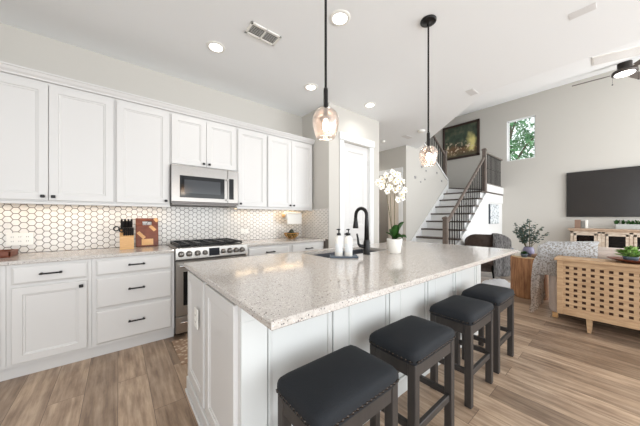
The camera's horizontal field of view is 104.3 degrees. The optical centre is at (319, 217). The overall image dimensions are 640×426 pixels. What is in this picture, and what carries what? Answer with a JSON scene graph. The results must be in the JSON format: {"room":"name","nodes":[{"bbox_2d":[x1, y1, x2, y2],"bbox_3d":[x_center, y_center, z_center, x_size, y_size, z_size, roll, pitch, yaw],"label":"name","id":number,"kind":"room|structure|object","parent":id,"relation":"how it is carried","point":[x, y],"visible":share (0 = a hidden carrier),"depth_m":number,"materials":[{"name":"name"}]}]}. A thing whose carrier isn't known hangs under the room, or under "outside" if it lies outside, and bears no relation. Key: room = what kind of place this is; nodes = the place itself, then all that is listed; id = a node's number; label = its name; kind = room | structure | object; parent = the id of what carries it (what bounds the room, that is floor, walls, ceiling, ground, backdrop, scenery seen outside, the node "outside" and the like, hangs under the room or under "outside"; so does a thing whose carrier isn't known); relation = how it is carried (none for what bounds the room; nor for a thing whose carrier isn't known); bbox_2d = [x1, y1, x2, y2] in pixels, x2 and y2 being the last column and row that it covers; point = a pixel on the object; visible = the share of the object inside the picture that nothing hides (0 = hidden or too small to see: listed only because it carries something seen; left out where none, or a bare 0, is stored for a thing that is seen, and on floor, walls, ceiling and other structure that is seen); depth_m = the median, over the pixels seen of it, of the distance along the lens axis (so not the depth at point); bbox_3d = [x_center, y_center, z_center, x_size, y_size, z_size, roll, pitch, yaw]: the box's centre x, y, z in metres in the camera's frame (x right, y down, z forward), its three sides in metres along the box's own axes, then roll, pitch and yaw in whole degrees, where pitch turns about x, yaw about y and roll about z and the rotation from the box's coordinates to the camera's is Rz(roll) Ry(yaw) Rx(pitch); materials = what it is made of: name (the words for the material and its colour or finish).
{"room":"kitchen","nodes":[
{"label":"kitchen","id":0,"kind":"room"},
{"bbox_2d":[0,23,301,135],"bbox_3d":[-2.322,-0.260,2.771,5.090,3.000,0.120,0,0,-39],"label":"wall","id":1,"kind":"structure","parent":0,"point":[20,47],"depth_m":2.81,"materials":[{"name":"paint"}]},
{"bbox_2d":[0,72,114,203],"bbox_3d":[-2.496,-0.672,2.315,0.905,1.055,0.363,0,0,-39],"label":"upper cabinet","id":2,"kind":"object","parent":1,"relation":"attached to","point":[57,143],"visible":0.98,"depth_m":2.22,"materials":[{"name":"white paint"}]},
{"bbox_2d":[115,99,169,204],"bbox_3d":[-1.958,-0.672,2.752,0.476,1.055,0.363,0,0,-39],"label":"upper cabinet","id":3,"kind":"object","parent":1,"relation":"attached to","point":[142,133],"visible":0.98,"depth_m":2.63,"materials":[{"name":"white paint"}]},
{"bbox_2d":[0,203,301,252],"bbox_3d":[-2.014,0.020,2.937,4.378,1.240,0.010,0,0,-39],"label":"tile backsplash","id":4,"kind":"structure","parent":1,"relation":"attached to","point":[53,227],"depth_m":2.74,"materials":[{"name":"grey tile"}]},
{"bbox_2d":[6,232,32,245],"bbox_3d":[-2.780,0.195,2.303,0.165,0.116,0.008,0,0,-39],"label":"outlet","id":5,"kind":"object","parent":4,"relation":"attached to","point":[12,239],"visible":1,"depth_m":2.30,"materials":[{"name":"white plastic"}]},
{"bbox_2d":[240,229,247,233],"bbox_3d":[-1.111,0.195,3.659,0.118,0.074,0.008,0,0,-39],"label":"outlet","id":6,"kind":"object","parent":4,"relation":"attached to","point":[242,231],"visible":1,"depth_m":3.65,"materials":[{"name":"white plastic"}]},
{"bbox_2d":[170,112,236,170],"bbox_3d":[-1.478,-0.902,3.142,0.758,0.595,0.363,0,0,-39],"label":"upper cabinet","id":7,"kind":"object","parent":1,"relation":"attached to","point":[197,142],"visible":0.98,"depth_m":3.00,"materials":[{"name":"white paint"}]},
{"bbox_2d":[170,164,237,206],"bbox_3d":[-1.459,-0.379,3.118,0.754,0.447,0.410,0,0,-39],"label":"microwave","id":8,"kind":"object","parent":7,"relation":"attached to","point":[189,185],"visible":0.98,"depth_m":2.96,"materials":[{"name":"silver metal"}]},
{"bbox_2d":[228,127,266,207],"bbox_3d":[-1.014,-0.672,3.519,0.433,1.055,0.363,0,0,-39],"label":"upper cabinet","id":9,"kind":"object","parent":1,"relation":"attached to","point":[251,145],"visible":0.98,"depth_m":3.40,"materials":[{"name":"white paint"}]},
{"bbox_2d":[267,134,311,208],"bbox_3d":[-0.528,-0.672,3.913,0.815,1.055,0.363,0,0,-39],"label":"upper cabinet","id":10,"kind":"object","parent":1,"relation":"attached to","point":[289,162],"visible":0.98,"depth_m":3.76,"materials":[{"name":"white paint"}]},
{"bbox_2d":[237,207,311,210],"bbox_3d":[-0.614,-0.133,3.673,1.250,0.023,0.020,0,0,-39],"label":"rail","id":11,"kind":"object","parent":10,"relation":"attached to","point":[237,207],"visible":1,"depth_m":3.60,"materials":[{"name":"white paint"}]},
{"bbox_2d":[282,212,301,223],"bbox_3d":[-0.446,-0.018,4.018,0.355,0.225,0.125,0,0,-39],"label":"paper towel holder","id":12,"kind":"object","parent":10,"relation":"attached to","point":[291,217],"visible":0.99,"depth_m":3.96,"materials":[{"name":"white paper"}]},
{"bbox_2d":[302,106,324,208],"bbox_3d":[-0.117,-0.260,4.173,0.100,3.000,0.725,0,0,-39],"label":"wall","id":13,"kind":"structure","parent":0,"point":[318,149],"depth_m":4.00,"materials":[{"name":"paint"}]},
{"bbox_2d":[302,209,327,248],"bbox_3d":[-0.090,0.248,4.052,0.010,0.784,0.683,0,0,-39],"label":"tile backsplash","id":14,"kind":"structure","parent":13,"relation":"attached to","point":[314,222],"depth_m":4.00,"materials":[{"name":"grey tile"}]},
{"bbox_2d":[0,0,639,151],"bbox_3d":[0.937,-1.820,1.534,8.590,0.120,9.200,0,0,-39],"label":"ceiling","id":15,"kind":"structure","parent":0,"point":[379,56],"depth_m":2.46,"materials":[{"name":"paint"}]},
{"bbox_2d":[206,41,225,52],"bbox_3d":[-1.070,-1.755,2.559,0.184,0.010,0.184,0,0,-39],"label":"recessed light","id":16,"kind":"object","parent":15,"relation":"in","point":[214,46],"visible":1,"depth_m":2.54,"materials":[{"name":"white plastic"}]},
{"bbox_2d":[245,21,281,46],"bbox_3d":[-0.542,-1.754,2.377,0.307,0.012,0.163,0,0,-39],"label":"ceiling vent","id":17,"kind":"object","parent":15,"relation":"in","point":[254,29],"visible":1,"depth_m":2.37,"materials":[{"name":"white plastic"}]},
{"bbox_2d":[304,83,317,90],"bbox_3d":[-0.121,-1.755,3.340,0.184,0.010,0.184,0,0,-39],"label":"recessed light","id":18,"kind":"object","parent":15,"relation":"in","point":[311,87],"visible":1,"depth_m":3.34,"materials":[{"name":"white plastic"}]},
{"bbox_2d":[312,0,338,140],"bbox_3d":[0.034,-1.114,1.457,0.156,1.292,0.156,0,0,-9],"label":"pendant light","id":19,"kind":"object","parent":15,"relation":"hanging from","point":[325,118],"visible":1,"depth_m":1.45,"materials":[{"name":"black metal"}]},
{"bbox_2d":[320,87,331,121],"bbox_3d":[0.034,-0.668,1.457,0.068,0.183,0.068,0,0,-39],"label":"socket","id":20,"kind":"object","parent":19,"relation":"attached to","point":[325,117],"depth_m":1.44,"materials":[{"name":"black metal"}]},
{"bbox_2d":[330,9,349,25],"bbox_3d":[0.176,-1.755,2.188,0.184,0.010,0.184,0,0,-39],"label":"recessed light","id":21,"kind":"object","parent":15,"relation":"in","point":[340,17],"visible":1,"depth_m":2.17,"materials":[{"name":"white plastic"}]},
{"bbox_2d":[364,102,375,107],"bbox_3d":[0.779,-1.755,3.872,0.184,0.010,0.184,0,0,-39],"label":"recessed light","id":22,"kind":"object","parent":15,"relation":"in","point":[370,104],"visible":1,"depth_m":3.87,"materials":[{"name":"white plastic"}]},
{"bbox_2d":[419,14,437,165],"bbox_3d":[0.965,-1.114,2.214,0.156,1.292,0.156,0,0,-9],"label":"pendant light","id":23,"kind":"object","parent":15,"relation":"hanging from","point":[427,21],"visible":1,"depth_m":2.21,"materials":[{"name":"black metal"}]},
{"bbox_2d":[424,132,432,153],"bbox_3d":[0.965,-0.668,2.214,0.068,0.183,0.068,0,0,-39],"label":"socket","id":24,"kind":"object","parent":23,"relation":"attached to","point":[428,150],"depth_m":2.20,"materials":[{"name":"black metal"}]},
{"bbox_2d":[465,89,477,95],"bbox_3d":[2.123,-1.758,3.477,0.200,0.004,0.100,0,0,-39],"label":"ceiling vent","id":25,"kind":"object","parent":15,"relation":"in","point":[470,92],"visible":1,"depth_m":3.48,"materials":[{"name":"white metal"}]},
{"bbox_2d":[456,40,639,116],"bbox_3d":[4.725,-2.707,4.612,5.150,1.894,9.200,0,0,-39],"label":"vault","id":26,"kind":"object","parent":15,"relation":"attached to","point":[581,69],"visible":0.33,"depth_m":4.30,"materials":[{"name":"paint"}]},
{"bbox_2d":[572,60,639,86],"bbox_3d":[5.373,-2.579,4.531,1.198,0.362,1.098,0,0,-39],"label":"ceiling fan","id":27,"kind":"object","parent":26,"relation":"hanging from","point":[625,68],"visible":1,"depth_m":4.39,"materials":[{"name":"brown metal"}]},
{"bbox_2d":[592,46,639,65],"bbox_3d":[4.136,-2.220,3.410,2.480,0.849,0.557,0,0,-39],"label":"grille","id":28,"kind":"object","parent":26,"relation":"attached to","point":[634,51],"visible":1,"depth_m":3.21,"materials":[{"name":"white plastic"}]},
{"bbox_2d":[568,2,596,19],"bbox_3d":[2.235,-1.758,2.118,0.100,0.004,0.160,0,0,-39],"label":"ceiling vent","id":29,"kind":"object","parent":15,"relation":"in","point":[591,7],"visible":1,"depth_m":2.11,"materials":[{"name":"white"}]},
{"bbox_2d":[571,4,593,18],"bbox_3d":[2.235,-1.756,2.118,0.076,0.001,0.136,0,0,-39],"label":"grille","id":30,"kind":"object","parent":29,"relation":"attached to","point":[582,11],"depth_m":2.11,"materials":[{"name":"white"}]},
{"bbox_2d":[0,271,639,425],"bbox_3d":[2.163,1.290,2.531,11.750,0.100,9.200,0,0,-39],"label":"floor","id":31,"kind":"structure","parent":0,"point":[559,373],"depth_m":1.84,"materials":[{"name":"brown wood"}]},
{"bbox_2d":[0,266,5,369],"bbox_3d":[-2.788,0.799,1.880,0.643,0.882,0.646,0,0,-39],"label":"base cabinet","id":32,"kind":"object","parent":31,"relation":"on","point":[2,268],"visible":0.3,"depth_m":1.86,"materials":[{"name":"white paint"}]},
{"bbox_2d":[0,328,173,381],"bbox_3d":[-2.216,1.192,2.056,1.753,0.094,0.015,0,0,-39],"label":"board","id":33,"kind":"object","parent":32,"relation":"attached to","point":[14,372],"visible":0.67,"depth_m":2.16,"materials":[{"name":"white paint"}]},
{"bbox_2d":[0,245,174,265],"bbox_3d":[-2.376,0.341,2.237,1.773,0.030,0.618,0,0,-39],"label":"countertop","id":34,"kind":"structure","parent":32,"relation":"on","point":[68,255],"depth_m":2.25,"materials":[{"name":"stone"}]},
{"bbox_2d":[0,249,17,257],"bbox_3d":[-2.751,0.300,2.030,0.330,0.050,0.220,0,0,-39],"label":"serving tray","id":35,"kind":"object","parent":34,"relation":"on","point":[7,253],"visible":1,"depth_m":2.07,"materials":[{"name":"brown wood"}]},
{"bbox_2d":[113,219,133,249],"bbox_3d":[-2.066,0.167,2.614,0.171,0.316,0.148,0,0,-39],"label":"knife block","id":36,"kind":"object","parent":34,"relation":"on","point":[126,231],"visible":1,"depth_m":2.59,"materials":[{"name":"brown wood"}]},
{"bbox_2d":[136,218,158,246],"bbox_3d":[-1.990,0.161,2.870,0.219,0.330,0.077,0,0,-39],"label":"cutting board","id":37,"kind":"object","parent":34,"relation":"on","point":[146,235],"visible":0.99,"depth_m":2.85,"materials":[{"name":"brown wood"}]},
{"bbox_2d":[6,259,91,368],"bbox_3d":[-2.352,0.799,2.234,0.476,0.882,0.646,0,0,-39],"label":"base cabinet","id":38,"kind":"object","parent":31,"relation":"on","point":[49,304],"visible":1,"depth_m":2.00,"materials":[{"name":"white paint"}]},
{"bbox_2d":[92,253,173,347],"bbox_3d":[-1.922,0.799,2.584,0.629,0.882,0.646,0,0,-39],"label":"base cabinet","id":39,"kind":"object","parent":31,"relation":"on","point":[133,296],"visible":0.99,"depth_m":2.33,"materials":[{"name":"white paint"}]},
{"bbox_2d":[172,337,187,364],"bbox_3d":[-0.747,1.235,2.756,1.485,0.008,0.500,0,0,-39],"label":"runner rug","id":40,"kind":"object","parent":31,"relation":"on","point":[181,345],"visible":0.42,"depth_m":2.33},
{"bbox_2d":[166,238,246,334],"bbox_3d":[-1.362,0.758,3.004,0.760,0.964,0.706,0,0,-39],"label":"gas range","id":41,"kind":"object","parent":31,"relation":"on","point":[186,251],"visible":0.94,"depth_m":2.64,"materials":[{"name":"grey metal"}]},
{"bbox_2d":[166,242,244,249],"bbox_3d":[-1.386,0.325,3.034,0.760,0.020,0.628,0,0,-39],"label":"cooktop","id":42,"kind":"object","parent":41,"relation":"in","point":[211,246],"depth_m":2.81,"materials":[{"name":"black metal"}]},
{"bbox_2d":[246,244,289,256],"bbox_3d":[-0.833,0.799,3.468,0.636,0.882,0.646,0,0,-39],"label":"drawer","id":43,"kind":"object","parent":31,"relation":"on","point":[282,248],"visible":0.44,"depth_m":3.22,"materials":[{"name":"white paint"}]},
{"bbox_2d":[242,237,324,246],"bbox_3d":[-0.600,0.341,3.679,1.265,0.030,0.618,0,0,-39],"label":"countertop","id":44,"kind":"structure","parent":43,"relation":"on","point":[275,241],"depth_m":3.57,"materials":[{"name":"stone"}]},
{"bbox_2d":[284,232,298,237],"bbox_3d":[-0.456,0.280,3.971,0.245,0.085,0.245,0,0,-39],"label":"wire basket","id":45,"kind":"object","parent":44,"relation":"on","point":[285,234],"visible":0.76,"depth_m":3.91,"materials":[{"name":"gold metal"}]},
{"bbox_2d":[290,241,323,251],"bbox_3d":[-0.348,0.799,3.862,0.610,0.882,0.646,0,0,-39],"label":"drawer","id":46,"kind":"object","parent":31,"relation":"on","point":[294,247],"visible":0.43,"depth_m":3.61,"materials":[{"name":"white paint"}]},
{"bbox_2d":[185,264,480,425],"bbox_3d":[0.418,0.798,2.263,2.758,0.883,1.005,0,0,-39],"label":"kitchen island","id":47,"kind":"object","parent":31,"relation":"on","point":[236,363],"visible":0.26,"depth_m":1.32,"materials":[{"name":"white paint"}]},
{"bbox_2d":[194,307,197,329],"bbox_3d":[-0.762,0.615,1.526,0.008,0.116,0.075,0,0,-39],"label":"outlet","id":48,"kind":"object","parent":47,"relation":"attached to","point":[195,309],"visible":1,"depth_m":1.51,"materials":[{"name":"white plastic"}]},
{"bbox_2d":[184,241,517,330],"bbox_3d":[0.531,0.341,2.183,2.833,0.030,1.320,0,0,-39],"label":"island countertop","id":49,"kind":"structure","parent":47,"relation":"on","point":[280,290],"depth_m":1.41,"materials":[{"name":"stone"}]},
{"bbox_2d":[330,254,358,257],"bbox_3d":[0.197,0.318,2.060,0.230,0.016,0.110,0,0,0],"label":"soap tray","id":50,"kind":"object","parent":49,"relation":"on","point":[331,255],"visible":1,"depth_m":2.01,"materials":[{"name":"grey stone"}]},
{"bbox_2d":[335,229,342,255],"bbox_3d":[0.156,0.202,2.059,0.067,0.227,0.067,0,0,-39],"label":"soap bottle","id":51,"kind":"object","parent":50,"relation":"on","point":[338,239],"visible":0.92,"depth_m":2.03,"materials":[{"name":"white plastic"}]},
{"bbox_2d":[344,229,351,255],"bbox_3d":[0.236,0.202,2.059,0.067,0.227,0.067,0,0,-39],"label":"soap bottle","id":52,"kind":"object","parent":50,"relation":"on","point":[348,239],"visible":0.92,"depth_m":2.03,"materials":[{"name":"white plastic"}]},
{"bbox_2d":[314,249,375,257],"bbox_3d":[0.269,0.465,2.444,0.880,0.215,0.425,0,0,-39],"label":"sink","id":53,"kind":"object","parent":49,"relation":"in","point":[358,251],"visible":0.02,"depth_m":2.59,"materials":[{"name":"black metal"}]},
{"bbox_2d":[353,207,369,254],"bbox_3d":[0.357,0.111,2.266,0.126,0.430,0.195,0,0,-39],"label":"kitchen faucet","id":54,"kind":"object","parent":49,"relation":"on","point":[366,244],"visible":1,"depth_m":2.22,"materials":[{"name":"black metal"}]},
{"bbox_2d":[374,169,406,253],"bbox_3d":[0.678,-0.063,2.296,0.268,0.777,0.229,0,0,-39],"label":"potted orchid","id":55,"kind":"object","parent":49,"relation":"on","point":[394,244],"visible":1,"depth_m":2.29,"materials":[{"name":"white plant"}]},
{"bbox_2d":[276,345,399,425],"bbox_3d":[0.081,0.929,1.030,0.458,0.621,0.300,0,0,-39],"label":"bar stool","id":56,"kind":"object","parent":31,"relation":"on","point":[349,385],"visible":1,"depth_m":0.95,"materials":[{"name":"black leather"}]},
{"bbox_2d":[388,177,398,237],"bbox_3d":[2.119,0.025,6.875,0.120,2.410,0.560,0,0,-39],"label":"door","id":57,"kind":"structure","parent":31,"relation":"on","point":[391,216],"depth_m":7.00,"materials":[{"name":"beige paint"}]},
{"bbox_2d":[369,315,455,425],"bbox_3d":[0.528,0.929,1.412,0.458,0.621,0.300,0,0,-39],"label":"bar stool","id":58,"kind":"object","parent":31,"relation":"on","point":[411,344],"visible":0.97,"depth_m":1.32,"materials":[{"name":"black leather"}]},
{"bbox_2d":[369,315,454,365],"bbox_3d":[0.528,0.659,1.412,0.452,0.080,0.291,0,0,-39],"label":"seat cushion","id":59,"kind":"object","parent":58,"relation":"on","point":[411,340],"depth_m":1.32,"materials":[{"name":"grey fabric"}]},
{"bbox_2d":[411,184,502,244],"bbox_3d":[3.135,-0.417,7.337,3.976,3.315,2.745,0,0,-39],"label":"staircase","id":60,"kind":"structure","parent":31,"relation":"on","point":[430,230],"depth_m":6.44,"materials":[{"name":"white paint"}]},
{"bbox_2d":[442,148,502,244],"bbox_3d":[4.051,-0.412,6.364,3.766,2.915,0.112,0,0,-39],"label":"stair railing","id":61,"kind":"object","parent":60,"relation":"on","point":[483,164],"visible":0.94,"depth_m":6.18,"materials":[{"name":"grey wood"}]},
{"bbox_2d":[429,295,494,408],"bbox_3d":[1.056,0.929,1.848,0.458,0.621,0.300,0,0,-39],"label":"bar stool","id":62,"kind":"object","parent":31,"relation":"on","point":[465,315],"visible":0.98,"depth_m":1.75,"materials":[{"name":"grey wood"}]},
{"bbox_2d":[430,295,493,325],"bbox_3d":[1.056,0.659,1.848,0.452,0.080,0.291,0,0,-39],"label":"seat cushion","id":63,"kind":"object","parent":62,"relation":"on","point":[460,310],"depth_m":1.75,"materials":[{"name":"grey fabric"}]},
{"bbox_2d":[465,234,494,278],"bbox_3d":[3.597,0.792,5.460,0.710,0.903,0.740,0,0,-39],"label":"accent chair","id":64,"kind":"object","parent":31,"relation":"on","point":[481,240],"visible":0.23,"depth_m":5.18,"materials":[{"name":"brown leather"}]},
{"bbox_2d":[491,233,511,276],"bbox_3d":[3.777,0.738,5.140,0.685,0.865,0.289,0,0,-28],"label":"fur throw","id":65,"kind":"object","parent":64,"relation":"on","point":[502,267],"visible":0.65,"depth_m":4.99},
{"bbox_2d":[461,283,514,373],"bbox_3d":[1.496,0.929,2.211,0.458,0.621,0.300,0,0,-39],"label":"bar stool","id":66,"kind":"object","parent":31,"relation":"on","point":[502,298],"visible":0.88,"depth_m":2.11,"materials":[{"name":"grey wood"}]},
{"bbox_2d":[461,283,513,305],"bbox_3d":[1.496,0.659,2.211,0.452,0.080,0.291,0,0,-39],"label":"seat cushion","id":67,"kind":"object","parent":66,"relation":"on","point":[496,295],"depth_m":2.11,"materials":[{"name":"grey fabric"}]},
{"bbox_2d":[482,279,510,287],"bbox_3d":[3.283,1.215,4.562,1.123,0.047,0.566,0,0,-39],"label":"sheepskin rug","id":68,"kind":"object","parent":31,"relation":"on","point":[497,282],"visible":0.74,"depth_m":4.62,"materials":[{"name":"white fur"}]},
{"bbox_2d":[510,255,548,299],"bbox_3d":[3.332,0.929,3.953,0.454,0.622,0.454,0,0,-39],"label":"side table","id":69,"kind":"object","parent":31,"relation":"on","point":[521,267],"visible":0.56,"depth_m":3.84,"materials":[{"name":"brown wood"}]},
{"bbox_2d":[521,251,528,257],"bbox_3d":[3.221,0.567,3.906,0.106,0.099,0.126,0,0,6],"label":"potted plant","id":70,"kind":"object","parent":69,"relation":"on","point":[524,253],"visible":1,"depth_m":3.89,"materials":[{"name":"green plant"}]},
{"bbox_2d":[522,246,534,256],"bbox_3d":[3.357,0.539,4.003,0.152,0.155,0.152,0,0,-39],"label":"vase","id":71,"kind":"object","parent":69,"relation":"on","point":[530,250],"visible":0.75,"depth_m":3.95,"materials":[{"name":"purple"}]},
{"bbox_2d":[512,219,549,246],"bbox_3d":[3.384,0.277,3.998,0.476,0.529,0.336,0,0,35],"label":"bunch","id":72,"kind":"object","parent":71,"relation":"in","point":[521,232],"visible":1,"depth_m":3.99,"materials":[{"name":"green plant"}]},
{"bbox_2d":[549,247,639,317],"bbox_3d":[3.923,0.795,2.562,0.920,0.890,2.230,0,0,-39],"label":"sofa","id":73,"kind":"object","parent":31,"relation":"on","point":[603,252],"visible":0.15,"depth_m":3.08,"materials":[{"name":"beige fabric"}]},
{"bbox_2d":[528,241,598,311],"bbox_3d":[3.040,0.746,3.115,0.452,0.927,0.601,0,0,-39],"label":"throw blanket","id":74,"kind":"object","parent":73,"relation":"on","point":[544,263],"visible":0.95,"depth_m":3.11,"materials":[{"name":"grey fabric"}]},
{"bbox_2d":[598,247,639,251],"bbox_3d":[3.490,0.565,2.816,0.230,0.430,0.850,0,0,-39],"label":"cushion","id":75,"kind":"object","parent":73,"relation":"on","point":[599,248],"depth_m":2.88,"materials":[{"name":"beige fabric"}]},
{"bbox_2d":[554,255,639,333],"bbox_3d":[3.382,0.846,2.200,0.275,0.788,1.890,0,0,-39],"label":"console table","id":76,"kind":"object","parent":31,"relation":"on","point":[607,291],"visible":1,"depth_m":2.60,"materials":[{"name":"brown wood"}]},
{"bbox_2d":[607,256,639,263],"bbox_3d":[3.183,0.431,2.457,0.320,0.040,0.464,0,0,-39],"label":"wooden bowl","id":77,"kind":"object","parent":76,"relation":"on","point":[610,257],"visible":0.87,"depth_m":2.50,"materials":[{"name":"brown wood"}]},
{"bbox_2d":[615,245,639,260],"bbox_3d":[3.112,0.356,2.493,0.217,0.162,0.223,0,0,28],"label":"potted succulent","id":78,"kind":"object","parent":77,"relation":"on","point":[632,253],"visible":0.98,"depth_m":2.48,"materials":[{"name":"green plant"}]},
{"bbox_2d":[622,256,639,260],"bbox_3d":[3.123,0.412,2.499,0.110,0.050,0.110,0,0,-39],"label":"pot","id":79,"kind":"object","parent":78,"relation":"on","point":[634,258],"depth_m":2.46,"materials":[{"name":"blue ceramic"}]},
{"bbox_2d":[568,228,639,248],"bbox_3d":[6.978,0.720,5.359,0.450,0.940,2.280,0,0,-39],"label":"media console","id":80,"kind":"object","parent":31,"relation":"on","point":[612,238],"visible":0.48,"depth_m":5.61,"materials":[{"name":"beige wood"}]},
{"bbox_2d":[575,220,587,227],"bbox_3d":[6.395,0.145,6.084,0.120,0.210,0.220,0,0,-39],"label":"bookend","id":81,"kind":"object","parent":80,"relation":"on","point":[578,223],"visible":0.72,"depth_m":6.05,"materials":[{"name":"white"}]},
{"bbox_2d":[613,220,639,229],"bbox_3d":[6.898,0.141,5.434,0.197,0.217,0.630,0,0,-39],"label":"planter box","id":82,"kind":"object","parent":80,"relation":"on","point":[629,225],"visible":1,"depth_m":5.49,"materials":[{"name":"white ceramic"}]},
{"bbox_2d":[325,103,378,247],"bbox_3d":[0.577,-0.260,4.205,1.220,3.000,0.100,0,0,-39],"label":"wall","id":83,"kind":"structure","parent":0,"point":[350,122],"depth_m":3.91,"materials":[{"name":"paint"}]},
{"bbox_2d":[344,142,367,245],"bbox_3d":[0.622,0.002,4.187,0.637,2.456,0.135,0,0,-39],"label":"door","id":84,"kind":"structure","parent":83,"relation":"in","point":[355,157],"depth_m":4.20,"materials":[{"name":"white paint"}]},
{"bbox_2d":[339,131,374,246],"bbox_3d":[0.606,-0.060,4.210,0.850,2.600,0.130,0,0,-39],"label":"trim","id":85,"kind":"structure","parent":83,"relation":"attached to","point":[343,136],"depth_m":4.29,"materials":[{"name":"white paint"}]},
{"bbox_2d":[379,175,389,242],"bbox_3d":[2.265,-0.080,7.361,0.100,2.640,1.630,0,0,-39],"label":"wall","id":86,"kind":"structure","parent":0,"point":[383,205],"depth_m":7.66,"materials":[{"name":"grey paint"}]},
{"bbox_2d":[379,146,401,176],"bbox_3d":[1.496,-0.260,6.801,0.100,3.000,1.730,0,0,-39],"label":"wall","id":87,"kind":"structure","parent":0,"point":[391,158],"depth_m":6.35,"materials":[{"name":"paint"}]},
{"bbox_2d":[379,167,402,240],"bbox_3d":[1.711,0.000,6.531,0.148,2.480,1.120,0,0,-39],"label":"trim","id":88,"kind":"structure","parent":87,"relation":"attached to","point":[400,169],"depth_m":6.10,"materials":[{"name":"white paint"}]},
{"bbox_2d":[402,145,446,240],"bbox_3d":[2.895,-0.425,6.745,2.200,3.330,0.120,0,0,-39],"label":"wall","id":89,"kind":"structure","parent":0,"point":[420,198],"depth_m":6.33,"materials":[{"name":"paint"}]},
{"bbox_2d":[423,143,448,192],"bbox_3d":[3.136,-1.435,6.941,1.658,1.390,0.170,0,0,-39],"label":"trim","id":90,"kind":"structure","parent":89,"relation":"attached to","point":[424,144],"depth_m":7.10,"materials":[{"name":"white paint"}]},
{"bbox_2d":[425,135,447,176],"bbox_3d":[3.158,-1.988,6.959,1.594,1.697,0.112,0,0,-39],"label":"stair railing","id":91,"kind":"object","parent":90,"relation":"on","point":[444,152],"visible":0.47,"depth_m":7.31,"materials":[{"name":"grey wood"}]},
{"bbox_2d":[456,193,501,244],"bbox_3d":[3.977,0.290,6.309,3.969,1.900,0.038,0,0,-39],"label":"wall","id":92,"kind":"structure","parent":0,"point":[482,226],"depth_m":6.70,"materials":[{"name":"white paint"}]},
{"bbox_2d":[457,193,502,244],"bbox_3d":[3.987,0.285,6.276,3.964,1.910,0.025,0,0,-39],"label":"trim","id":93,"kind":"structure","parent":92,"relation":"attached to","point":[493,198],"depth_m":6.31,"materials":[{"name":"white paint"}]},
{"bbox_2d":[489,204,498,223],"bbox_3d":[4.913,-0.110,7.021,0.760,0.540,0.035,0,0,-39],"label":"framed print","id":94,"kind":"object","parent":92,"relation":"attached to","point":[493,209],"visible":1,"depth_m":6.94,"materials":[{"name":"grey paper"}]},
{"bbox_2d":[426,64,639,254],"bbox_3d":[6.692,-1.120,6.210,0.120,4.720,9.200,0,0,-39],"label":"wall","id":95,"kind":"structure","parent":0,"point":[594,125],"depth_m":6.63,"materials":[{"name":"paint"}]},
{"bbox_2d":[443,119,479,160],"bbox_3d":[4.766,-2.615,8.445,0.048,1.170,1.170,0,0,-39],"label":"framed painting","id":96,"kind":"object","parent":95,"relation":"attached to","point":[462,140],"visible":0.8,"depth_m":8.39,"materials":[{"name":"brown wood"}]},
{"bbox_2d":[487,184,503,193],"bbox_3d":[4.988,-0.810,7.109,1.389,0.200,0.075,0,0,-39],"label":"trim","id":97,"kind":"structure","parent":95,"relation":"attached to","point":[490,188],"depth_m":7.05,"materials":[{"name":"white paint"}]},
{"bbox_2d":[507,115,534,161],"bbox_3d":[5.850,-2.290,7.239,0.109,1.200,0.660,0,0,-39],"label":"window","id":98,"kind":"structure","parent":95,"relation":"in","point":[532,116],"depth_m":7.48,"materials":[{"name":"white paint"}]},
{"bbox_2d":[566,166,639,216],"bbox_3d":[7.021,-0.595,5.653,0.070,1.130,2.020,0,0,-39],"label":"television","id":99,"kind":"object","parent":95,"relation":"attached to","point":[614,192],"visible":1,"depth_m":5.91,"materials":[{"name":"black plastic"}]},
{"label":"outside","id":100,"kind":"structure","parent":0,"visible":0},
{"bbox_2d":[510,118,533,160],"bbox_3d":[8.322,-2.147,10.693,2.735,8.781,5.550,0,0,-36],"label":"tree","id":101,"kind":"object","parent":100,"point":[528,138],"visible":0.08,"depth_m":10.46,"materials":[{"name":"green plant"}]},
{"bbox_3d":[-3.224,-0.672,1.723,0.968,1.055,0.363,0,0,-39],"label":"upper cabinet","id":102,"kind":"object","parent":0,"visible":0},
{"bbox_2d":[0,200,169,206],"bbox_3d":[-2.603,-0.133,2.057,2.353,0.023,0.020,0,0,-39],"label":"rail","id":103,"kind":"object","parent":102,"relation":"attached to","point":[1,201],"visible":1,"depth_m":2.32,"materials":[{"name":"white paint"}]},
{"bbox_2d":[0,61,314,144],"bbox_3d":[-1.893,-1.234,2.794,4.385,0.067,0.365,0,0,-39],"label":"trim","id":104,"kind":"structure","parent":102,"relation":"attached to","point":[5,67],"depth_m":2.55,"materials":[{"name":"white paint"}]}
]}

